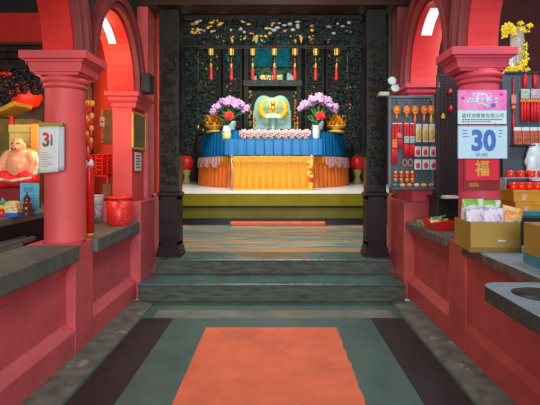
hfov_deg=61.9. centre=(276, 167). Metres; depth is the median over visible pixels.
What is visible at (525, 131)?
packet
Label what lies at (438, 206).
pedestal
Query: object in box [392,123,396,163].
charm
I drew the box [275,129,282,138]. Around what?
blossom
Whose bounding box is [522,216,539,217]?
countertop
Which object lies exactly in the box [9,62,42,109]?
lantern
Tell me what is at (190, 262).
step
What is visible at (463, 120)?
print
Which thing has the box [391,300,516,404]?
trim
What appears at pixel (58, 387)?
trim
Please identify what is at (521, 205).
box
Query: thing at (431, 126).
packet
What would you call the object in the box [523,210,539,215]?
tray
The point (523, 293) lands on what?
basin
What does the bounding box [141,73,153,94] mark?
loudspeaker
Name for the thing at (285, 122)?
panel
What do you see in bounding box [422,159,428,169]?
packet
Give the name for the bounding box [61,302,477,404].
floor
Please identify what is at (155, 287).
step
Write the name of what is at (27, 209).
ornament
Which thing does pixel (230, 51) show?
lantern
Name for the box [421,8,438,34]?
light strip
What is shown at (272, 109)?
statue
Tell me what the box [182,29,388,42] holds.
trim
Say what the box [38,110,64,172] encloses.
wall calendar
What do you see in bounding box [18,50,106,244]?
column
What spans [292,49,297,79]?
lantern
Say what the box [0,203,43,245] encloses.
display shelf
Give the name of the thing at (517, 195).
box
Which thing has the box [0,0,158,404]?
wall
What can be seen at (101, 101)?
wall
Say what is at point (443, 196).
folded cloth
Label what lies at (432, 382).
trim
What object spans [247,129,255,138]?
blossom
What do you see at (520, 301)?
stand
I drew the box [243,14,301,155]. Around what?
tall cabinet
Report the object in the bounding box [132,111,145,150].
picture
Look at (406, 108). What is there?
charm
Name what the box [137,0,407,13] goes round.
lintel
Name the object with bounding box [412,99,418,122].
charm
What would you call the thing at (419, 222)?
card stack
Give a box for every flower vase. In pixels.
[218,111,233,139]
[308,111,325,138]
[501,20,532,70]
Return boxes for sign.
[463,159,499,189]
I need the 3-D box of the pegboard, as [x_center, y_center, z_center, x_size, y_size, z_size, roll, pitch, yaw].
[2.425,0.257,4.170,0.682,2.287,0.080,0,0,0]
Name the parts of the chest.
lid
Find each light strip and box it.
[103,17,115,43]
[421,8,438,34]
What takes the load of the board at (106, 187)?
on the table at (96, 220)
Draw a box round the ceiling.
[182,14,388,21]
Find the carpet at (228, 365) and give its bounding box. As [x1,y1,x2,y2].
[172,327,365,404]
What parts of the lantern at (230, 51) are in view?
frame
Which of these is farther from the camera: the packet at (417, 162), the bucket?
the packet at (417, 162)
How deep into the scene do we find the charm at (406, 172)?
4.69 m
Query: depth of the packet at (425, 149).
4.71 m
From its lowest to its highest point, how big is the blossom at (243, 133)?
0.235 m
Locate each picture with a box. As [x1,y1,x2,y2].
[102,110,112,142]
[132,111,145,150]
[458,90,506,109]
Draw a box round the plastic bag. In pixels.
[524,143,539,180]
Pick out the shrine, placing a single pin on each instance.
(12, 109)
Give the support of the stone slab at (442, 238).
on the wall at (447, 285)
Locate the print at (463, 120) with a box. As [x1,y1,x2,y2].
[462,119,501,121]
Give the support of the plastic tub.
on the table at (96, 220)
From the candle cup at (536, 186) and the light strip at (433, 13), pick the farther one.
the light strip at (433, 13)
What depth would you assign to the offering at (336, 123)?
11.50 m
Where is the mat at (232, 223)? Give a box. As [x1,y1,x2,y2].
[230,221,325,225]
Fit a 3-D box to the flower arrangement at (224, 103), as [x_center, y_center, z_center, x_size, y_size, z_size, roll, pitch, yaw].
[-1.165,-1.343,11.149,1.020,0.870,0.460,0,0,0]
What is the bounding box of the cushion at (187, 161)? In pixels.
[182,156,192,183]
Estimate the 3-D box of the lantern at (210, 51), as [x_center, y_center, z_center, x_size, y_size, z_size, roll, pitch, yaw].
[-1.178,-1.945,8.020,0.191,0.760,0.165,0,0,0]
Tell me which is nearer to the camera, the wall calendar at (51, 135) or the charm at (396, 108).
the wall calendar at (51, 135)
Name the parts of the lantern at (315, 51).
frame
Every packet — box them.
[414,146,420,156]
[414,159,420,169]
[416,124,420,141]
[422,145,428,156]
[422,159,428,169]
[423,124,427,141]
[429,123,434,141]
[430,145,435,156]
[430,158,435,169]
[461,199,483,219]
[466,209,484,221]
[483,200,500,207]
[483,207,503,221]
[502,205,523,221]
[512,127,521,144]
[521,127,529,143]
[530,127,538,143]
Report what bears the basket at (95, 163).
on the basket at (95, 167)
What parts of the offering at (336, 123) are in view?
scroll handle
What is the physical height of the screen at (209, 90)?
4.657 m
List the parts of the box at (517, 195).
lid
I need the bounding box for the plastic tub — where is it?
[94,194,104,217]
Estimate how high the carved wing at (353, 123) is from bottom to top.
1.363 m
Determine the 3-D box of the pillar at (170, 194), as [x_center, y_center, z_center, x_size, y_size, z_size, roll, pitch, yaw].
[-1.272,-0.413,5.400,0.299,2.920,0.250,0,0,0]
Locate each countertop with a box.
[521,216,539,244]
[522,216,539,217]
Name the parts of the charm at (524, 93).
tag plate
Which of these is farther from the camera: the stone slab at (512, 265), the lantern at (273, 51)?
the lantern at (273, 51)
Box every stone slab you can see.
[0,245,78,297]
[86,222,139,251]
[406,222,453,245]
[462,245,539,282]
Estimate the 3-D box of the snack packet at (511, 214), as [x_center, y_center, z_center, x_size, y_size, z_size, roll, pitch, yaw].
[1.608,0.406,3.118,0.205,0.302,0.074,0,0,9]
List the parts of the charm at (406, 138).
tag plate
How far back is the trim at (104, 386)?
3.16 m
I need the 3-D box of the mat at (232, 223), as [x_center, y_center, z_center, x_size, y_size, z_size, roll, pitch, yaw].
[0.015,1.011,8.207,1.730,0.072,0.155,0,0,0]
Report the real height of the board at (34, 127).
0.780 m
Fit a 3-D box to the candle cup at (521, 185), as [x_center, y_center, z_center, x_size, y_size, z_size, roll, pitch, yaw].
[1.897,0.140,3.500,0.064,0.055,0.064,0,0,0]
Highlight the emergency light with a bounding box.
[376,77,399,97]
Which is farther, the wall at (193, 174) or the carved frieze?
the wall at (193, 174)
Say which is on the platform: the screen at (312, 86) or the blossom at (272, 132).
the screen at (312, 86)
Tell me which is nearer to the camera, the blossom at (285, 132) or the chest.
the chest
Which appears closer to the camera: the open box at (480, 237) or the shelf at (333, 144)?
the open box at (480, 237)
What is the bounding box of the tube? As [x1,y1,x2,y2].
[86,159,94,236]
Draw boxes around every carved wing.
[183,48,199,155]
[346,48,362,156]
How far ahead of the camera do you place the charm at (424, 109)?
4.70 m
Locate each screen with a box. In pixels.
[0,65,44,120]
[196,39,220,181]
[223,39,241,129]
[305,39,323,130]
[326,39,351,181]
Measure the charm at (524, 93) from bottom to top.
0.434 m
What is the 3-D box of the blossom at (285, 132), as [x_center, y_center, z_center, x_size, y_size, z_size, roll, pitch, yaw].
[0.191,-0.771,10.142,0.260,0.235,0.180,0,0,8]
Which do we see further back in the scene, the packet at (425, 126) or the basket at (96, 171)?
the basket at (96, 171)
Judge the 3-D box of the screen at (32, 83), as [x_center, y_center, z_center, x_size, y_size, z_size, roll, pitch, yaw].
[-2.779,0.145,4.860,0.603,2.510,0.086,0,0,0]
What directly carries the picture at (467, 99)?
attached to the calendar at (482, 106)
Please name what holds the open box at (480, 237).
on the stone slab at (512, 265)
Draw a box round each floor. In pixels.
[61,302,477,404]
[156,225,388,259]
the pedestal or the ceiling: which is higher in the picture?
the ceiling
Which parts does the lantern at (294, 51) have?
frame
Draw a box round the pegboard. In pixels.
[500,71,539,188]
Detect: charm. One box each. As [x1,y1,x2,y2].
[86,86,89,161]
[89,88,94,149]
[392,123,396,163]
[393,100,399,119]
[393,171,397,182]
[397,123,401,147]
[399,168,402,182]
[403,100,409,117]
[404,123,408,155]
[405,168,408,182]
[409,122,414,155]
[410,168,413,182]
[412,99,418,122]
[421,99,427,121]
[428,99,434,123]
[511,75,515,130]
[520,73,530,120]
[530,73,539,120]
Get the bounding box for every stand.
[0,187,40,207]
[224,139,321,154]
[484,282,539,335]
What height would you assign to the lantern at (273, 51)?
0.760 m
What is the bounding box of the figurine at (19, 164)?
[0,138,39,187]
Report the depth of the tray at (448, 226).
4.03 m
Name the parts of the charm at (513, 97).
knot plate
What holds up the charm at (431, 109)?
hanging from the display board at (421, 176)
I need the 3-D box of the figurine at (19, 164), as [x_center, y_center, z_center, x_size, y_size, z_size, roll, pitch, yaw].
[-2.298,-0.043,3.968,0.416,0.442,0.232,0,0,0]
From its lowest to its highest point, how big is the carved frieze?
0.395 m
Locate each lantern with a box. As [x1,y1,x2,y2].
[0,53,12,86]
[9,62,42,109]
[208,44,213,79]
[228,41,233,79]
[250,44,255,79]
[271,42,276,79]
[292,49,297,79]
[313,41,318,79]
[334,49,339,79]
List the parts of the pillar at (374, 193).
panel frame, panel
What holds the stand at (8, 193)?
on the display shelf at (32, 225)
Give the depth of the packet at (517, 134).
4.08 m
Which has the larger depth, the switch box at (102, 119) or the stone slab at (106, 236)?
the switch box at (102, 119)
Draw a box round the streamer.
[306,161,313,188]
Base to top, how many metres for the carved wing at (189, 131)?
1.350 m
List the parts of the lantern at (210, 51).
frame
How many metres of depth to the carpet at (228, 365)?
3.11 m
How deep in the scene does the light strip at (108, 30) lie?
4.52 m
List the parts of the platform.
panel, panel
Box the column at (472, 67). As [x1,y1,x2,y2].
[436,46,518,216]
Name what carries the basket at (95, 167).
on the basket at (96, 171)
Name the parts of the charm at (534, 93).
tag plate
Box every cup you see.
[0,205,4,216]
[506,170,514,176]
[508,182,517,189]
[516,170,524,176]
[517,182,525,189]
[525,182,533,189]
[527,170,535,176]
[533,182,539,189]
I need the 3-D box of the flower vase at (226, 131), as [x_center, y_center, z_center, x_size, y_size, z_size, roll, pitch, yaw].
[-1.135,-0.970,10.269,0.384,0.632,0.251,0,0,43]
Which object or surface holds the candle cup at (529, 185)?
on the box at (517, 195)
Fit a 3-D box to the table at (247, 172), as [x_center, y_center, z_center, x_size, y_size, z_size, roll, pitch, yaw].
[-0.102,0.092,9.550,1.736,0.730,0.580,0,0,0]
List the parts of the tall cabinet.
post, cornice, panel, post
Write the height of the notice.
0.200 m
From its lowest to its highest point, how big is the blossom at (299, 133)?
0.235 m
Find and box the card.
[20,183,38,212]
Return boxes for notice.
[135,152,140,170]
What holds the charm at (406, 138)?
hanging from the display board at (421, 176)
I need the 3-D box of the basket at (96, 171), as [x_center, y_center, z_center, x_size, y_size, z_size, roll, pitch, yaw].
[-2.006,0.047,5.110,0.280,0.062,0.280,0,0,0]
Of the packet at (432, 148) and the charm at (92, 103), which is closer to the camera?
the charm at (92, 103)
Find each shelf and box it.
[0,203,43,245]
[201,129,345,156]
[243,80,301,87]
[510,144,539,145]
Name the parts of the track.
sill, rail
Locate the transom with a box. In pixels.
[0,0,42,78]
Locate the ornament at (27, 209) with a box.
[22,192,32,215]
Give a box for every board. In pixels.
[31,124,38,152]
[103,184,110,201]
[388,96,435,189]
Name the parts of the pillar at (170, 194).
panel, panel frame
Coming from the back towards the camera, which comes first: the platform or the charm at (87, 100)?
the platform
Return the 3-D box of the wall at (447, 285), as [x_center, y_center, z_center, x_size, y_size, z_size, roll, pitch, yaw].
[1.548,-0.400,2.260,0.425,3.600,6.920,0,0,0]
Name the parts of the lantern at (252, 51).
frame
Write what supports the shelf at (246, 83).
attached to the tall cabinet
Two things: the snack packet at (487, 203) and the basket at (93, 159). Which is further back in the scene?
the basket at (93, 159)
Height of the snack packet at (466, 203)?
0.319 m
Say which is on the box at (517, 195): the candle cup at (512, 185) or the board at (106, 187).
the candle cup at (512, 185)
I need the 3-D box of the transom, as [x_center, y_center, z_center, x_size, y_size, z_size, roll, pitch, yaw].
[-3.240,-0.385,5.230,1.620,3.570,0.080,0,0,0]
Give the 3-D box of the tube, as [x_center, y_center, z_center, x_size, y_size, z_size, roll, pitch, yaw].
[-1.554,0.247,3.730,0.078,0.645,0.078,0,0,0]
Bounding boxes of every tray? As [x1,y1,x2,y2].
[422,218,453,231]
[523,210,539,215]
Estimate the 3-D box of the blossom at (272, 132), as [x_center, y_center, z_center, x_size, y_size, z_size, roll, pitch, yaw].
[-0.126,-0.771,10.142,0.260,0.235,0.180,0,0,24]
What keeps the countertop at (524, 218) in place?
on the floor
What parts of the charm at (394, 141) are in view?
tag plate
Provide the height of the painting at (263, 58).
0.959 m
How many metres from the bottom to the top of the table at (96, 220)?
0.860 m
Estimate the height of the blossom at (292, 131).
0.235 m
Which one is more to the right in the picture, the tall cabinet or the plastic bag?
the plastic bag
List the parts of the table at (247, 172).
footboard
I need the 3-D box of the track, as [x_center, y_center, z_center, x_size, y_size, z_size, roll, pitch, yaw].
[-1.925,0.610,1.250,0.130,0.160,4.500,0,0,0]
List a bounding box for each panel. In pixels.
[253,96,290,128]
[436,74,458,195]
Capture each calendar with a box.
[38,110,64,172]
[458,89,506,158]
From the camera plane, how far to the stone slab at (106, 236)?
4.12 m
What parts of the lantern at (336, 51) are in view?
frame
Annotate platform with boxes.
[182,182,388,224]
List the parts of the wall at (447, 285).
arch moulding, arch moulding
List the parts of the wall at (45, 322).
arch moulding, arch moulding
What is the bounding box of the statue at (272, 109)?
[258,100,287,128]
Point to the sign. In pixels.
(478, 174)
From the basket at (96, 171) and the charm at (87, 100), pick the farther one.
the basket at (96, 171)
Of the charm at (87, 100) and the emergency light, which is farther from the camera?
the emergency light
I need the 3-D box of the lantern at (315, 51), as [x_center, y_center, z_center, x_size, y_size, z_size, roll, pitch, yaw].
[0.692,-1.945,8.020,0.191,0.760,0.165,0,0,0]
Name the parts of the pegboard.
leg, rail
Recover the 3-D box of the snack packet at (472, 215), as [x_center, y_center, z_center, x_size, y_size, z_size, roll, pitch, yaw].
[1.373,0.411,3.109,0.130,0.258,0.062,0,0,-5]
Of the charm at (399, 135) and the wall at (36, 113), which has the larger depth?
the wall at (36, 113)
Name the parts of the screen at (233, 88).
teal panel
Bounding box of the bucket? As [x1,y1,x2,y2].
[105,196,133,225]
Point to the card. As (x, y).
(32, 189)
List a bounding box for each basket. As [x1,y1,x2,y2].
[90,154,112,157]
[90,158,112,161]
[94,162,112,165]
[94,166,112,168]
[94,169,112,174]
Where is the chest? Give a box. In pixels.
[8,124,30,149]
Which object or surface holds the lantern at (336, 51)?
hanging from the trim at (185, 34)
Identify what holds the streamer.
hanging from the table at (247, 172)
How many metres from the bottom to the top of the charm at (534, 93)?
0.434 m
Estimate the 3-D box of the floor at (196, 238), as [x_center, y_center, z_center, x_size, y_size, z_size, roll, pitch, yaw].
[0.000,1.099,10.550,8.000,0.102,9.900,0,0,0]
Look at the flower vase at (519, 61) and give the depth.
4.26 m
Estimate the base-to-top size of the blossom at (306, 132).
0.235 m
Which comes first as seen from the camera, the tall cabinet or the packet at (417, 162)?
the packet at (417, 162)
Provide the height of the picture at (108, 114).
0.420 m
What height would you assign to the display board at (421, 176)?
0.982 m
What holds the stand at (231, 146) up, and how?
on the altar table at (214, 171)
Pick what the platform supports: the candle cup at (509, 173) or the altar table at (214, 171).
the altar table at (214, 171)
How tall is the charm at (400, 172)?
0.157 m
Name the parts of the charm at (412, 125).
tag plate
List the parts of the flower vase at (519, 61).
glass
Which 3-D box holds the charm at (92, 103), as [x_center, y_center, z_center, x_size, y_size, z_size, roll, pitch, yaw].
[-1.522,-0.403,3.700,0.049,0.510,0.032,0,0,0]
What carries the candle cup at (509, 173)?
on the shelf
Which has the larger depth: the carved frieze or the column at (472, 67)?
the carved frieze
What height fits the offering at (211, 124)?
0.600 m
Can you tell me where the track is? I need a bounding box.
[0,236,35,252]
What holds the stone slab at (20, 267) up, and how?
on the wall at (45, 322)
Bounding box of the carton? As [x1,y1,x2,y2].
[523,222,539,268]
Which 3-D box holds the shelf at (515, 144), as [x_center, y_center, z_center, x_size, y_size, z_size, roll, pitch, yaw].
[2.430,-0.206,4.104,0.570,0.012,0.088,0,0,0]
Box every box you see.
[100,117,104,140]
[454,217,520,252]
[500,189,539,201]
[501,200,539,210]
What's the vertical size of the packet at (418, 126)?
0.202 m
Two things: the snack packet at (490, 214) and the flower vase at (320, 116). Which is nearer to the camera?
the snack packet at (490, 214)
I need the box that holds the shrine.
[0,101,43,203]
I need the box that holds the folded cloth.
[441,195,457,198]
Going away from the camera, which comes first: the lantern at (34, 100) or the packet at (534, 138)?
the packet at (534, 138)
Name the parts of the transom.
rail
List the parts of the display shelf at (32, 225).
shelf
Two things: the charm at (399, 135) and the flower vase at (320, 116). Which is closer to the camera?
the charm at (399, 135)
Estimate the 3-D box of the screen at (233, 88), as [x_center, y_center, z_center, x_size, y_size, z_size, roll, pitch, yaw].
[-1.429,-1.871,14.471,0.610,4.657,0.197,0,0,0]
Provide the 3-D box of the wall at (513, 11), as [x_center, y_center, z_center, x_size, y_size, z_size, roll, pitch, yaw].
[3.175,-0.450,5.780,3.450,3.700,0.120,0,0,0]
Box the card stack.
[417,220,423,226]
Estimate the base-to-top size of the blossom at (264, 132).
0.235 m
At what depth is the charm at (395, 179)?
4.70 m
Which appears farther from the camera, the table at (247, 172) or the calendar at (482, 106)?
the table at (247, 172)
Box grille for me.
[141,73,148,89]
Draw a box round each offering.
[204,113,223,132]
[326,113,345,132]
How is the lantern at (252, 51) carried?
hanging from the trim at (185, 34)
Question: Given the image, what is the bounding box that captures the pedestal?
[427,195,457,220]
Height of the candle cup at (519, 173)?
0.055 m
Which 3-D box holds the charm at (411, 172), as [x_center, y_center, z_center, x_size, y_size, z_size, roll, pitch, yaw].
[1.416,0.077,4.711,0.042,0.157,0.042,0,0,-45]
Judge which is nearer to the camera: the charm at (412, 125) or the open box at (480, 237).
the open box at (480, 237)
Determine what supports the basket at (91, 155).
on the basket at (93, 159)
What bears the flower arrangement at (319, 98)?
on the shelf at (333, 144)
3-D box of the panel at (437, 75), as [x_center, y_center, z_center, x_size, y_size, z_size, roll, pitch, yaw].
[1.691,-0.327,4.450,0.235,1.200,0.020,0,0,0]
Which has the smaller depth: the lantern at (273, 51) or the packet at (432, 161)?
the packet at (432, 161)
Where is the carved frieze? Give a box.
[183,15,362,48]
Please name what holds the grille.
attached to the loudspeaker
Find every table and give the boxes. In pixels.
[94,218,103,223]
[197,155,349,187]
[230,155,313,189]
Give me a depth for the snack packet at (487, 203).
3.22 m
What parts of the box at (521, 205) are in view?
lid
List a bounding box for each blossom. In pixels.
[238,129,248,138]
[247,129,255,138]
[254,129,261,138]
[261,129,269,138]
[267,129,276,138]
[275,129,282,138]
[281,129,290,138]
[288,129,296,138]
[295,129,303,138]
[302,129,310,138]
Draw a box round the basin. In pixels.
[512,287,539,300]
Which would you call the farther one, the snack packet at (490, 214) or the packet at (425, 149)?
the packet at (425, 149)
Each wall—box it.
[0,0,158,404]
[0,52,42,120]
[94,14,158,195]
[182,22,388,183]
[387,0,539,404]
[389,0,539,194]
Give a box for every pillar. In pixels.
[156,9,184,256]
[360,9,389,256]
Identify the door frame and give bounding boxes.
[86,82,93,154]
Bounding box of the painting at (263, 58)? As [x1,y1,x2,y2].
[254,39,289,67]
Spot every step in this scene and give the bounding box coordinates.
[137,273,405,301]
[157,252,388,273]
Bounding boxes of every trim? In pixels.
[20,300,153,404]
[64,318,172,404]
[153,310,394,317]
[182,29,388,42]
[371,318,474,404]
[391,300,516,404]
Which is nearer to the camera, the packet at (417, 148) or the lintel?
the packet at (417, 148)
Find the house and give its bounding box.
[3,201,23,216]
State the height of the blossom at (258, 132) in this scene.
0.235 m
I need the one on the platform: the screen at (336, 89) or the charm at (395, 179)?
the screen at (336, 89)
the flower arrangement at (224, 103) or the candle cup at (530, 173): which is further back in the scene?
the flower arrangement at (224, 103)
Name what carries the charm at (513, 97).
hanging from the pegboard
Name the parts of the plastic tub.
plastic tub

